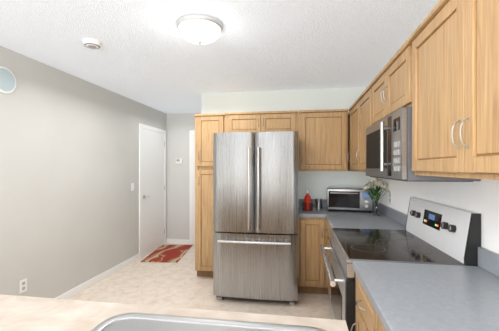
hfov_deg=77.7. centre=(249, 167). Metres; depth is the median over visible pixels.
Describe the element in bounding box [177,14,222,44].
ceiling light
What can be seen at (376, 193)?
flower vase
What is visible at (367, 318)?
base cabinet
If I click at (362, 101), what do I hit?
upper cabinet
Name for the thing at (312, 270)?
base cabinet
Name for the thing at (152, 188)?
door
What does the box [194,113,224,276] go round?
pantry cabinet
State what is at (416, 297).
countertop
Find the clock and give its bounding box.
[0,66,15,93]
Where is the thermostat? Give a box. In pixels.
[176,159,182,163]
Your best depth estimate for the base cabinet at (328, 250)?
3.19 m
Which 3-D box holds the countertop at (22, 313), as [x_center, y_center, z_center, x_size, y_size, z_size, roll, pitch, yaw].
[-0.781,0.951,0.811,2.100,0.918,0.755,0,0,9]
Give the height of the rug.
0.008 m
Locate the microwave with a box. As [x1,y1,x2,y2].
[366,106,480,181]
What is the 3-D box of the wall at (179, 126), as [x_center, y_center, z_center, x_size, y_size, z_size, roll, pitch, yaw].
[-0.939,0.195,5.771,1.240,2.430,0.100,0,0,9]
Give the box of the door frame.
[189,130,194,243]
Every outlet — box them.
[20,278,26,293]
[389,192,391,203]
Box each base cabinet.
[298,217,327,293]
[326,221,329,296]
[351,275,366,330]
[367,296,385,330]
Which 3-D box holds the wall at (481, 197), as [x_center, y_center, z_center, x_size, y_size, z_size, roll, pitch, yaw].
[1.075,0.195,0.577,0.100,2.430,6.880,0,0,9]
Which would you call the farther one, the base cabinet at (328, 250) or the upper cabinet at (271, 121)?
the upper cabinet at (271, 121)
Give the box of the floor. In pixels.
[68,243,329,318]
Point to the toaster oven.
(350, 198)
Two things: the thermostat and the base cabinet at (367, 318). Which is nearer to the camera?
the base cabinet at (367, 318)
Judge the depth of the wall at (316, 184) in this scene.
4.02 m
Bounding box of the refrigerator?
[213,131,297,304]
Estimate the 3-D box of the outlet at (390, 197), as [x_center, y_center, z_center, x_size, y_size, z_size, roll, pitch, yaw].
[1.431,0.302,3.151,0.008,0.115,0.075,0,0,9]
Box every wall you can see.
[0,46,165,297]
[166,113,200,238]
[201,87,373,208]
[374,177,498,253]
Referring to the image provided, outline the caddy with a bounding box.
[302,189,312,210]
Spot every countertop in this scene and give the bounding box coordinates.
[0,294,348,330]
[298,199,406,229]
[352,247,498,330]
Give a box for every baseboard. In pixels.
[55,254,138,298]
[166,239,188,243]
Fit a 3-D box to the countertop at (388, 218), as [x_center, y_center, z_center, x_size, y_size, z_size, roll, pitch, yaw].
[0.981,0.470,3.250,0.926,0.140,1.428,0,0,9]
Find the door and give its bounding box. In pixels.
[139,123,165,258]
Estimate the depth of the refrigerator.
3.18 m
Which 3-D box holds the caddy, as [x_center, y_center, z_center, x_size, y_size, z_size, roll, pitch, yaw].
[0.690,0.373,3.677,0.124,0.250,0.124,0,0,9]
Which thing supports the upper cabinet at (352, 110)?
attached to the wall at (481, 197)
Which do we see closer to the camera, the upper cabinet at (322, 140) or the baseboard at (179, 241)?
the upper cabinet at (322, 140)
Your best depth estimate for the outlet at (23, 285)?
2.79 m
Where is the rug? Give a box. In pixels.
[141,245,191,262]
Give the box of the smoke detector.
[82,38,101,48]
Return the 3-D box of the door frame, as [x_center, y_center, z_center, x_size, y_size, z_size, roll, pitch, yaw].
[-0.778,0.357,5.685,0.675,2.105,0.020,0,0,9]
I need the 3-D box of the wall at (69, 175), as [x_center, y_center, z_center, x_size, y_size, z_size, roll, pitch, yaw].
[-2.249,0.195,1.829,0.100,2.430,8.300,0,0,9]
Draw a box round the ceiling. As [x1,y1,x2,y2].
[0,0,439,113]
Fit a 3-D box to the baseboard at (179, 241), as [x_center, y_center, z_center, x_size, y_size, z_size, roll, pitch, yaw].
[-1.336,1.367,5.778,0.454,0.085,0.012,0,0,9]
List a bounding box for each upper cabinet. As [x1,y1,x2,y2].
[225,110,297,132]
[298,109,347,170]
[348,101,355,170]
[356,88,367,171]
[368,39,407,126]
[408,0,498,179]
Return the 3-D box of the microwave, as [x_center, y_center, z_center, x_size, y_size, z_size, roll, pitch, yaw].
[1.037,-0.128,2.059,0.435,0.399,0.901,0,0,9]
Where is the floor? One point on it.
(180, 283)
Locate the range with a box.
[320,197,480,330]
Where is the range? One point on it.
(437, 233)
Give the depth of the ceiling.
2.54 m
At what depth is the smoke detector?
2.46 m
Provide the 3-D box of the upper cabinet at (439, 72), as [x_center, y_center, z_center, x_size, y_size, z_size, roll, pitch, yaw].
[0.930,-0.324,1.074,0.340,0.721,1.074,0,0,9]
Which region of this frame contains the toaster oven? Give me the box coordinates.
[327,187,372,212]
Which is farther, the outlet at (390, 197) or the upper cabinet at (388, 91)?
the outlet at (390, 197)
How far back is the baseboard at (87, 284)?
3.79 m
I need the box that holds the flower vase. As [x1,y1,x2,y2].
[363,178,389,215]
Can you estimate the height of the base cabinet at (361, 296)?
0.870 m
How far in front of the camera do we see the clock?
2.62 m
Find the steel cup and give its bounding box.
[315,199,321,209]
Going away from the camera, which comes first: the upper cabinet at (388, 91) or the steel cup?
the upper cabinet at (388, 91)

